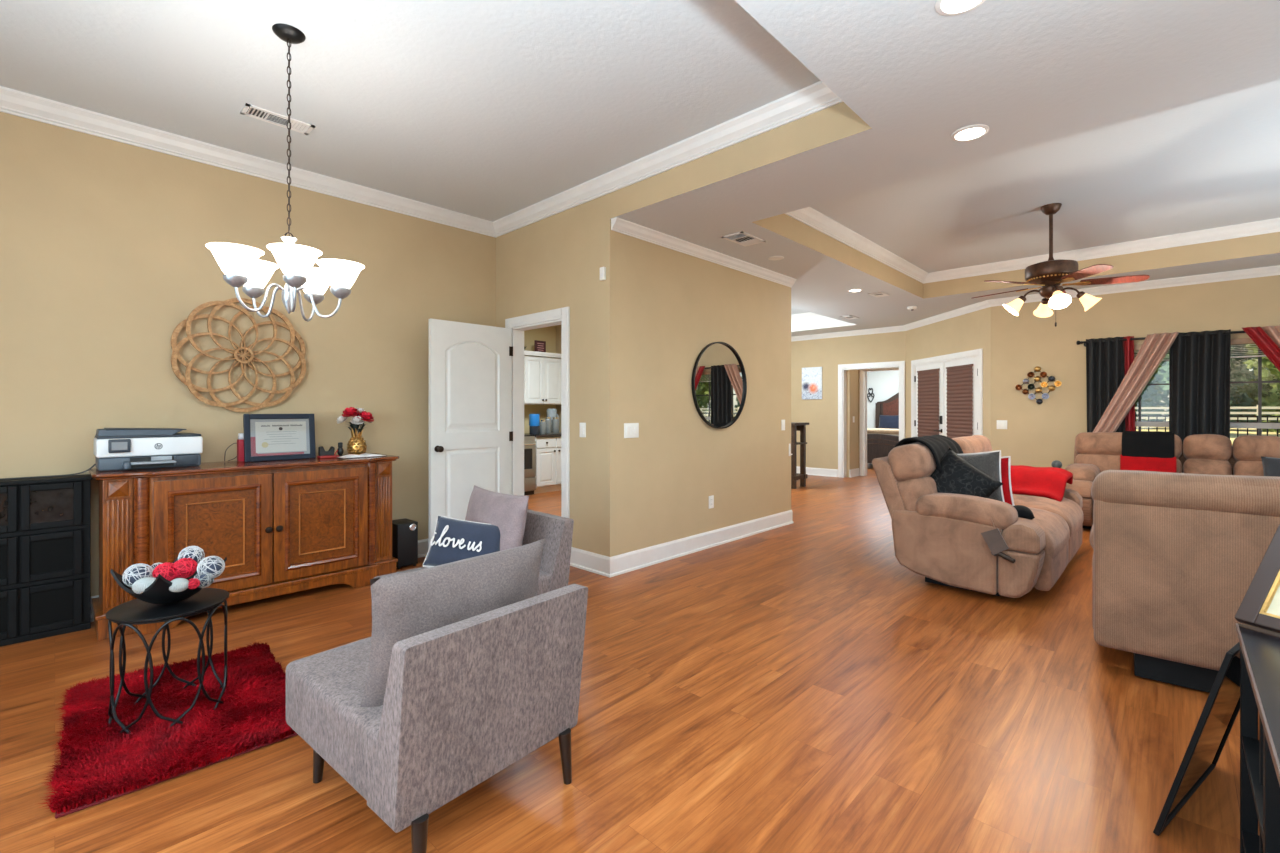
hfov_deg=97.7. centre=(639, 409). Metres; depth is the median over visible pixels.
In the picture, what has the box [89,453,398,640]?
sideboard
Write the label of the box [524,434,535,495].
range
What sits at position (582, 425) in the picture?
light switch
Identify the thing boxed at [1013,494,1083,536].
seat cushion
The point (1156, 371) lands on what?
tree
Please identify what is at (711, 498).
wall outlet
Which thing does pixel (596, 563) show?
baseboard
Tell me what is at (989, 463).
throw pillow
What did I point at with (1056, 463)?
ornament
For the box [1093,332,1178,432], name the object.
curtain
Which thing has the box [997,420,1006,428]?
light switch
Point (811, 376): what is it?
canvas painting
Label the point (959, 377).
door
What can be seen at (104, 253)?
wall
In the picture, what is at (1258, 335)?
curtain
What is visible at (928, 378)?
door
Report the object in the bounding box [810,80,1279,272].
ceiling
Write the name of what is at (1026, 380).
cup
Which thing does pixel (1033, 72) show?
ceiling
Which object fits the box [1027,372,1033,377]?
cup
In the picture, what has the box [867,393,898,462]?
bed
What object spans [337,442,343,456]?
figurine
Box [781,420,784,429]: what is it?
light switch
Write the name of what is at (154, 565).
ball
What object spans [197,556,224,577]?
ball
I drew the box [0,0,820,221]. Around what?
ceiling
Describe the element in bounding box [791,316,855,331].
wall
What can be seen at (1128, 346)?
curtain
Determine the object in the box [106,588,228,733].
side table
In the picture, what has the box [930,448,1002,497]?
throw pillow
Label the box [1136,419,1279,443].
lawn
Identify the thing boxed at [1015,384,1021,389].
cup
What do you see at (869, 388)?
wall sconce
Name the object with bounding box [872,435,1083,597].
recliner
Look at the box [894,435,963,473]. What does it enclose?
throw blanket
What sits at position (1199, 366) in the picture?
curtain
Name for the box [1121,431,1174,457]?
throw blanket
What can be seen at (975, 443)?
cushion
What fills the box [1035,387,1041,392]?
cup
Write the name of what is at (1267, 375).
tree
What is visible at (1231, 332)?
curtain rod
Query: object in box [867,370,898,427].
wall
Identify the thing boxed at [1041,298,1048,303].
socket
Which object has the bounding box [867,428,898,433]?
fur throw
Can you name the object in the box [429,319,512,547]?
door
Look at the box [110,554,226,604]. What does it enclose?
bowl
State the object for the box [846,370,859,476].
wall
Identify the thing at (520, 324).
door frame
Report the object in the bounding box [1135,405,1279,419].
rail fence
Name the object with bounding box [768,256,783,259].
ceiling speaker
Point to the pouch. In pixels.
(996, 543)
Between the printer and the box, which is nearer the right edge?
the box
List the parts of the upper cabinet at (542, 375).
door, door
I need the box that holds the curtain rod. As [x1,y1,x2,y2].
[1076,331,1245,346]
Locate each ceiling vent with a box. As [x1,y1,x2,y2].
[240,103,314,134]
[722,231,765,245]
[840,315,857,318]
[868,292,889,296]
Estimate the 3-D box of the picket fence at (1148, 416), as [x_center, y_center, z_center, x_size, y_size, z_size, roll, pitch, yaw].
[12.887,0.760,9.125,12.030,1.440,0.060,0,0,44]
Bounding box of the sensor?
[600,267,605,280]
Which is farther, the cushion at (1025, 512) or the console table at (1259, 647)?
the cushion at (1025, 512)
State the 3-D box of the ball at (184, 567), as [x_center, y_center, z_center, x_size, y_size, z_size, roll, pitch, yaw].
[-1.910,0.663,2.344,0.084,0.085,0.084,0,0,9]
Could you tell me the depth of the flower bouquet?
4.27 m
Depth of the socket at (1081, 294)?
4.78 m
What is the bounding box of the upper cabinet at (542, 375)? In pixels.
[524,355,560,404]
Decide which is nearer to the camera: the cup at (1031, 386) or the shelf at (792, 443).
the cup at (1031, 386)
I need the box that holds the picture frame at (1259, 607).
[1234,524,1279,632]
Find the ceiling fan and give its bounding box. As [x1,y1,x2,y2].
[971,203,1149,326]
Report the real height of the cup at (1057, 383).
0.076 m
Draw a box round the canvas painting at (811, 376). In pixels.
[802,367,821,398]
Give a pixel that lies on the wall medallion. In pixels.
(242, 354)
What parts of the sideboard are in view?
door, panel moulding, panel, knob, knob, door, panel, panel moulding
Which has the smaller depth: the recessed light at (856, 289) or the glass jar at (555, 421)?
the recessed light at (856, 289)
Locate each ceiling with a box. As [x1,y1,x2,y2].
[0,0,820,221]
[611,0,1279,336]
[791,307,807,314]
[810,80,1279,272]
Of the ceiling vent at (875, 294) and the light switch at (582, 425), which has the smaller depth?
the light switch at (582, 425)
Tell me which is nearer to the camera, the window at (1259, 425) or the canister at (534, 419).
the window at (1259, 425)
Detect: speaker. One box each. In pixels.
[392,518,417,569]
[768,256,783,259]
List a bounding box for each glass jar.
[539,420,545,433]
[545,417,551,432]
[552,417,558,432]
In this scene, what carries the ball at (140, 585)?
in the bowl
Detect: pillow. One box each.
[423,515,499,567]
[465,485,528,550]
[879,415,898,428]
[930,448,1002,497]
[958,450,1004,501]
[1001,456,1014,505]
[1261,456,1279,476]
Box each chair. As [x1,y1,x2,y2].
[286,584,587,852]
[374,509,573,594]
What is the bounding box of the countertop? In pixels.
[524,433,560,436]
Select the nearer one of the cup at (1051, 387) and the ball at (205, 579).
the ball at (205, 579)
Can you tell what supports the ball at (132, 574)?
in the bowl
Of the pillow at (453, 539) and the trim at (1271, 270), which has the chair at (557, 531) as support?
the pillow at (453, 539)
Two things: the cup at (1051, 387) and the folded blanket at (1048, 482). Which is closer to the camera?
the folded blanket at (1048, 482)
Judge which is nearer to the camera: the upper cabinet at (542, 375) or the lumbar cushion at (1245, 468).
the lumbar cushion at (1245, 468)
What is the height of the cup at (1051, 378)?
0.072 m
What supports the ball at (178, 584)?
in the bowl
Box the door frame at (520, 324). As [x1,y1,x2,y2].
[505,307,569,517]
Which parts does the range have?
oven door, drawer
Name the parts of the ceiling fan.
blade, blade, lamp shade, lamp arm, lamp shade, bead trim, lamp shade, lamp arm, blade, lamp shade, blade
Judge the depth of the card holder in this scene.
4.10 m
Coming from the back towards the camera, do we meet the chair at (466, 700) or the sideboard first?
the sideboard
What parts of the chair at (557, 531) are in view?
seat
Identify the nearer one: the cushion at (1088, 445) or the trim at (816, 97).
the trim at (816, 97)
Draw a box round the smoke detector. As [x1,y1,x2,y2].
[907,306,916,310]
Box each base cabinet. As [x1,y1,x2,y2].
[534,437,555,493]
[554,436,560,490]
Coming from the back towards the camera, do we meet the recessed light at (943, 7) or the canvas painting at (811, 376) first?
the canvas painting at (811, 376)
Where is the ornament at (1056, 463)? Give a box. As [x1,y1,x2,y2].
[1051,460,1061,467]
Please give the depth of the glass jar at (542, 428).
8.78 m
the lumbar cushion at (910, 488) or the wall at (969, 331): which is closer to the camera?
the lumbar cushion at (910, 488)
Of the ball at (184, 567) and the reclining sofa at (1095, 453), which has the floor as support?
the reclining sofa at (1095, 453)
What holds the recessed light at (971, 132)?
in the ceiling at (1033, 72)
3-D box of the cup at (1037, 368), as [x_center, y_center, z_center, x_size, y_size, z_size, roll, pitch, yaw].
[5.058,-0.521,7.116,0.072,0.072,0.051,0,0,44]
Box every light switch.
[580,423,585,436]
[624,423,638,437]
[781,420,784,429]
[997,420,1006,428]
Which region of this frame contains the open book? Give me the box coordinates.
[336,453,385,458]
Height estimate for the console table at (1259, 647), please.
0.680 m
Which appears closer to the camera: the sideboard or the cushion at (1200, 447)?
the sideboard
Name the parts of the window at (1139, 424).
meeting rail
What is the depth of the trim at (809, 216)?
5.88 m
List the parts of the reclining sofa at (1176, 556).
panel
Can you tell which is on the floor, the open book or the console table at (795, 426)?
the console table at (795, 426)
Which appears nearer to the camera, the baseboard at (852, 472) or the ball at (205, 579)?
the ball at (205, 579)
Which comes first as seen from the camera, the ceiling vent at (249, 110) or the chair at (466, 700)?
the chair at (466, 700)
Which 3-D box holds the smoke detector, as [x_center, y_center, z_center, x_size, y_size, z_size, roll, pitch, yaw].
[3.885,-1.446,7.975,0.132,0.058,0.132,0,0,44]
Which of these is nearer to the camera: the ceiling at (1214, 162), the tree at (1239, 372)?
the ceiling at (1214, 162)
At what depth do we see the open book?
4.16 m
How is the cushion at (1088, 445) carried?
on the reclining sofa at (1095, 453)
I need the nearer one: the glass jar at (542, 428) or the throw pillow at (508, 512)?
the throw pillow at (508, 512)
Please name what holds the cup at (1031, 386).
on the wall art at (1037, 368)
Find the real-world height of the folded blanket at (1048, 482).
0.261 m
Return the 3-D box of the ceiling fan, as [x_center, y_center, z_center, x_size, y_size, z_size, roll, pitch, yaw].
[3.623,-1.256,4.931,1.285,1.056,1.243,0,0,44]
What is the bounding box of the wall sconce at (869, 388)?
[867,388,873,401]
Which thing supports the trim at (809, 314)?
attached to the wall at (821, 322)
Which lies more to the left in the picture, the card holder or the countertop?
the card holder
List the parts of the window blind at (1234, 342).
rail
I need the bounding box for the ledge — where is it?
[524,350,560,357]
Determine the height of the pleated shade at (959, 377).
1.680 m
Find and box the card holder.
[317,446,338,458]
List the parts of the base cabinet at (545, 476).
drawer, door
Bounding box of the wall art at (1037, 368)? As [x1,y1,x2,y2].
[1015,366,1061,403]
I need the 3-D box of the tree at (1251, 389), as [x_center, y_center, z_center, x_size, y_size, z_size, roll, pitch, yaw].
[55.483,-4.201,48.750,9.191,11.371,7.715,0,0,-40]
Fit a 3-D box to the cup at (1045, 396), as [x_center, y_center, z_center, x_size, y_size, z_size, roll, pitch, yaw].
[5.124,-0.174,7.061,0.076,0.076,0.040,0,0,44]
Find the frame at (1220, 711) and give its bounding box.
[1153,642,1239,835]
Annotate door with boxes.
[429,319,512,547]
[914,362,941,436]
[942,357,977,437]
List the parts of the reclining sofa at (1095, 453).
panel, frame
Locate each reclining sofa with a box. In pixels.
[1065,432,1279,528]
[1090,470,1279,692]
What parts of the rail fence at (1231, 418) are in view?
rail, rail, rail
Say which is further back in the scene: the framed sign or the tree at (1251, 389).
the tree at (1251, 389)
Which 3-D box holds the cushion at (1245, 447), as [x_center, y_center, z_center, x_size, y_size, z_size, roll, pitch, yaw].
[6.111,0.399,5.521,0.354,0.294,0.308,0,0,44]
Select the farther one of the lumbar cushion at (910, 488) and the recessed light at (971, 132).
the lumbar cushion at (910, 488)
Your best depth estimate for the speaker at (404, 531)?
4.52 m
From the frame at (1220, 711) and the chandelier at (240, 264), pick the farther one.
the chandelier at (240, 264)
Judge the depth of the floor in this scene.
2.23 m
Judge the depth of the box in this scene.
3.84 m
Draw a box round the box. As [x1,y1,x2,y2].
[237,433,243,461]
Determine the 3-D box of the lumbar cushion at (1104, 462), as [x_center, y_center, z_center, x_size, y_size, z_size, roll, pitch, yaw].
[5.353,0.666,6.161,0.888,0.357,0.318,0,0,44]
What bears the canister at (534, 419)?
on the countertop
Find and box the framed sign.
[535,340,545,351]
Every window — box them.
[1135,350,1168,430]
[1230,347,1279,435]
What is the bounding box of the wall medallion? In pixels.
[171,298,305,411]
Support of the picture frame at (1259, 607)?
on the console table at (1259, 647)
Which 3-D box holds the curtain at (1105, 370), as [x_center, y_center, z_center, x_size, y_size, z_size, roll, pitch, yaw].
[5.492,0.065,6.592,0.369,1.830,0.083,0,0,44]
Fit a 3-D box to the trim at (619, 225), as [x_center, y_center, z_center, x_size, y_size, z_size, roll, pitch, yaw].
[0.771,-1.433,5.313,0.066,0.084,2.811,0,0,44]
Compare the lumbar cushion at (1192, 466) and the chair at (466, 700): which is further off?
the lumbar cushion at (1192, 466)
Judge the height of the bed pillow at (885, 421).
0.372 m
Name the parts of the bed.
footboard, carved moulding, headboard, panel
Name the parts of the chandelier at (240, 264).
lamp shade, arm, lamp shade, arm, chain, arm, lamp shade, arm, lamp shade, arm, lamp shade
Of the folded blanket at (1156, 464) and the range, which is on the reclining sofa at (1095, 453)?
the folded blanket at (1156, 464)
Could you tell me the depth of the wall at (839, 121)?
3.56 m
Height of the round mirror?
0.824 m
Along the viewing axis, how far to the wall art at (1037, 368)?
7.10 m
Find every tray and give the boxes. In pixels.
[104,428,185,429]
[131,456,175,464]
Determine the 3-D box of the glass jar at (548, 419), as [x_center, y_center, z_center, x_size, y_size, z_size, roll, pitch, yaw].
[-1.471,0.238,8.942,0.108,0.260,0.110,0,0,44]
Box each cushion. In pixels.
[360,539,544,706]
[888,442,936,480]
[898,476,937,511]
[951,435,992,453]
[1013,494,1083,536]
[1013,505,1034,519]
[1018,507,1069,558]
[1075,432,1181,458]
[1075,454,1181,472]
[1183,434,1231,460]
[1183,459,1231,474]
[1232,435,1279,460]
[1233,461,1263,475]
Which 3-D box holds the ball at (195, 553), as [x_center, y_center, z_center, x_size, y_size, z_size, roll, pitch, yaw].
[-1.933,0.632,2.409,0.092,0.091,0.090,0,0,44]
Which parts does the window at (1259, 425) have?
meeting rail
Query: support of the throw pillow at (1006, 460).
on the recliner
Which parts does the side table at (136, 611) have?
leg, leg, leg, leg, leg, leg, leg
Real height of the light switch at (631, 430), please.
0.118 m
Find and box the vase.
[346,429,366,454]
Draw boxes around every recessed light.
[847,288,862,291]
[935,0,985,15]
[951,124,988,141]
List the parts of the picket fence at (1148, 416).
rail, rail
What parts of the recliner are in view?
frame, panel, recliner handle, panel, footrest panel, footrest panel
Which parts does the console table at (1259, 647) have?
leg, panel, leg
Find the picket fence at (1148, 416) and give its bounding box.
[1135,412,1279,436]
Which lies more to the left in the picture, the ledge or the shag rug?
the shag rug
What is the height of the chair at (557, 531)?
0.669 m
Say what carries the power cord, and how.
on the media cabinet at (45, 522)
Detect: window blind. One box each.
[1134,344,1168,360]
[1231,338,1266,357]
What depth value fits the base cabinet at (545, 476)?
8.63 m
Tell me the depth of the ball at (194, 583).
2.26 m
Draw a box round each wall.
[0,112,495,595]
[496,212,620,556]
[524,233,790,553]
[563,102,871,234]
[752,214,1279,298]
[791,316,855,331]
[791,331,905,468]
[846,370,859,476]
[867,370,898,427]
[906,307,990,441]
[991,275,1279,468]
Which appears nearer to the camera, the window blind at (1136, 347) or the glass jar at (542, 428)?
the window blind at (1136, 347)
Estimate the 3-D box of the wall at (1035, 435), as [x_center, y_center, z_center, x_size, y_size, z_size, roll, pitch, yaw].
[6.528,-0.098,5.878,4.880,2.755,0.140,0,0,44]
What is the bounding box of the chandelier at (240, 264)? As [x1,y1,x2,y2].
[205,23,364,321]
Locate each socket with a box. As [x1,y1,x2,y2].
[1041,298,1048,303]
[1076,291,1084,297]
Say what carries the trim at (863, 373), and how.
attached to the wall at (852, 376)
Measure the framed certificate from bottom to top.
0.328 m
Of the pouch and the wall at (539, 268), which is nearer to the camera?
the pouch
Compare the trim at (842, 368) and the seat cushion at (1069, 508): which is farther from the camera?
the trim at (842, 368)
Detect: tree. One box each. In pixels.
[1134,350,1165,420]
[1136,344,1270,421]
[1230,367,1279,421]
[1243,344,1279,433]
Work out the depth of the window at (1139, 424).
6.50 m
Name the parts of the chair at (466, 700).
leg, seat, leg, leg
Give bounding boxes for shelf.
[791,442,806,444]
[1242,736,1262,841]
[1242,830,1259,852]
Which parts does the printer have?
control panel, scanner lid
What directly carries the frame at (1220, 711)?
on the floor
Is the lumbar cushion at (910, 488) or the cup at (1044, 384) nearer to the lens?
the lumbar cushion at (910, 488)
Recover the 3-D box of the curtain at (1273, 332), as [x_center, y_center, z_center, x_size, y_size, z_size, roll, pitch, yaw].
[6.681,-0.135,5.372,1.004,1.432,0.080,0,0,44]
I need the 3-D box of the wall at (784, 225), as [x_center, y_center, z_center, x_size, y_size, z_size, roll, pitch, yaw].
[4.012,-1.630,4.272,4.820,0.309,4.280,0,0,44]
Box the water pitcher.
[547,409,558,432]
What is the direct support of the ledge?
attached to the wall at (675, 304)
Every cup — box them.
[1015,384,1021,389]
[1022,389,1028,393]
[1023,378,1029,383]
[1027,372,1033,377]
[1028,384,1034,389]
[1034,366,1040,371]
[1034,376,1040,381]
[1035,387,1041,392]
[1036,399,1042,403]
[1040,372,1046,377]
[1041,382,1047,386]
[1042,393,1048,398]
[1048,376,1054,381]
[1048,385,1054,390]
[1054,380,1061,386]
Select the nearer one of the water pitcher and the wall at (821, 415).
the water pitcher
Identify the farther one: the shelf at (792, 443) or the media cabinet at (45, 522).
the shelf at (792, 443)
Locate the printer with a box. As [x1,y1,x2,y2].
[94,428,202,470]
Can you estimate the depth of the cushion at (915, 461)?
4.13 m
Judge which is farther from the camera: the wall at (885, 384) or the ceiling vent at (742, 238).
the wall at (885, 384)
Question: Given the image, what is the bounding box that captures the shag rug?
[40,642,297,818]
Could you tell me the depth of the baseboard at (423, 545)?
4.87 m
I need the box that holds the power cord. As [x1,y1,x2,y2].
[0,464,95,479]
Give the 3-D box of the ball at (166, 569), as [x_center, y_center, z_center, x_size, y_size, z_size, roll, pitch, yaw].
[-1.958,0.672,2.309,0.085,0.085,0.085,0,0,44]
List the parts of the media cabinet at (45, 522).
glass panel, panel, panel, door, door, door, door, door, door, glass panel, panel, panel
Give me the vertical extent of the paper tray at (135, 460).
0.038 m
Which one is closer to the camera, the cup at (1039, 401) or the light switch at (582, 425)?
the light switch at (582, 425)
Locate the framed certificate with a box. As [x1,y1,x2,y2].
[243,414,315,461]
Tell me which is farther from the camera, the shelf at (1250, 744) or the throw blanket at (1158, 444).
the throw blanket at (1158, 444)
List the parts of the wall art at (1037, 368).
wire frame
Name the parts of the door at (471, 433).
knob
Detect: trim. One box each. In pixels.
[0,81,842,237]
[611,217,796,287]
[784,207,1279,283]
[791,265,1279,341]
[791,312,821,319]
[838,361,904,477]
[860,368,898,475]
[911,349,982,436]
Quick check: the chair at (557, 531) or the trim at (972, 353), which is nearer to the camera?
the chair at (557, 531)
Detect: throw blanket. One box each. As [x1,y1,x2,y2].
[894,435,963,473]
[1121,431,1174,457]
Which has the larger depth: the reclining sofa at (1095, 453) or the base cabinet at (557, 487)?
the base cabinet at (557, 487)
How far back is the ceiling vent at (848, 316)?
8.87 m
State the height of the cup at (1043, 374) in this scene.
0.076 m
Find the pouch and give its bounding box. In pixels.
[981,518,1008,554]
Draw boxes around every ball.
[122,563,152,587]
[132,577,155,593]
[151,562,162,576]
[152,562,176,580]
[169,578,188,591]
[173,558,197,577]
[178,546,204,564]
[188,578,199,588]
[194,571,213,587]
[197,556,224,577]
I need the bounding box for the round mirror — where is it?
[692,342,746,428]
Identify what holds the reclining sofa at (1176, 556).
on the floor
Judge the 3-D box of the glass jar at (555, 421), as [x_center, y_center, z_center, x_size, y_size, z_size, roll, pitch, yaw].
[-1.363,0.243,9.026,0.118,0.250,0.120,0,0,44]
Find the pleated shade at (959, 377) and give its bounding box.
[946,364,972,437]
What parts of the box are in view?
lid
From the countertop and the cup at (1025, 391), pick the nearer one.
the cup at (1025, 391)
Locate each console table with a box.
[791,422,808,488]
[1236,623,1279,852]
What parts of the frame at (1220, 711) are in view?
rail, rail, rail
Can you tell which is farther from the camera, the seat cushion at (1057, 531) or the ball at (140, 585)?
the seat cushion at (1057, 531)
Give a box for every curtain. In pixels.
[1086,337,1124,431]
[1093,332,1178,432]
[1123,336,1134,430]
[1169,329,1230,443]
[1242,326,1279,370]
[1261,325,1279,347]
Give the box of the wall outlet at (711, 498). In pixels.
[709,495,713,508]
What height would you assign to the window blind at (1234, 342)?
0.203 m
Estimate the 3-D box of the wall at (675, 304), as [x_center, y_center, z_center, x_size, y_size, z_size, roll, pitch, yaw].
[-0.793,-0.098,7.034,4.575,2.755,2.923,0,0,44]
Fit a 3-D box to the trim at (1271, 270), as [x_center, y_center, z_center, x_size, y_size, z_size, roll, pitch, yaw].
[5.124,-1.431,7.902,1.254,0.088,9.724,0,0,-32]
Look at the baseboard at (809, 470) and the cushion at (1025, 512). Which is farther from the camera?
the baseboard at (809, 470)
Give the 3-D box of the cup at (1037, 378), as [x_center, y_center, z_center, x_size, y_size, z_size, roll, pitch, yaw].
[5.058,-0.396,7.116,0.072,0.072,0.051,0,0,44]
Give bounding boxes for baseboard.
[91,538,428,621]
[570,510,793,577]
[796,466,837,476]
[849,468,859,476]
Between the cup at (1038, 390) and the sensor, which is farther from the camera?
the cup at (1038, 390)
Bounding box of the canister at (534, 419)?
[529,414,539,434]
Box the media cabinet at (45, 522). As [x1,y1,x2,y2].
[0,474,91,646]
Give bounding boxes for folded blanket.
[1010,465,1072,501]
[1120,455,1176,472]
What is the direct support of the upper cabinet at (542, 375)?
attached to the wall at (675, 304)
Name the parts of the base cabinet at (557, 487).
drawer, door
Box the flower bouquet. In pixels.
[336,407,373,435]
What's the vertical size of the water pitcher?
0.400 m
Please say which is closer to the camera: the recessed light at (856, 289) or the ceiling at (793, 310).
the recessed light at (856, 289)
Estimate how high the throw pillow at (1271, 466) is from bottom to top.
0.344 m
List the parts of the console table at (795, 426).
leg, leg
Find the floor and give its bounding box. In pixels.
[0,463,1259,852]
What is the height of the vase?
0.216 m

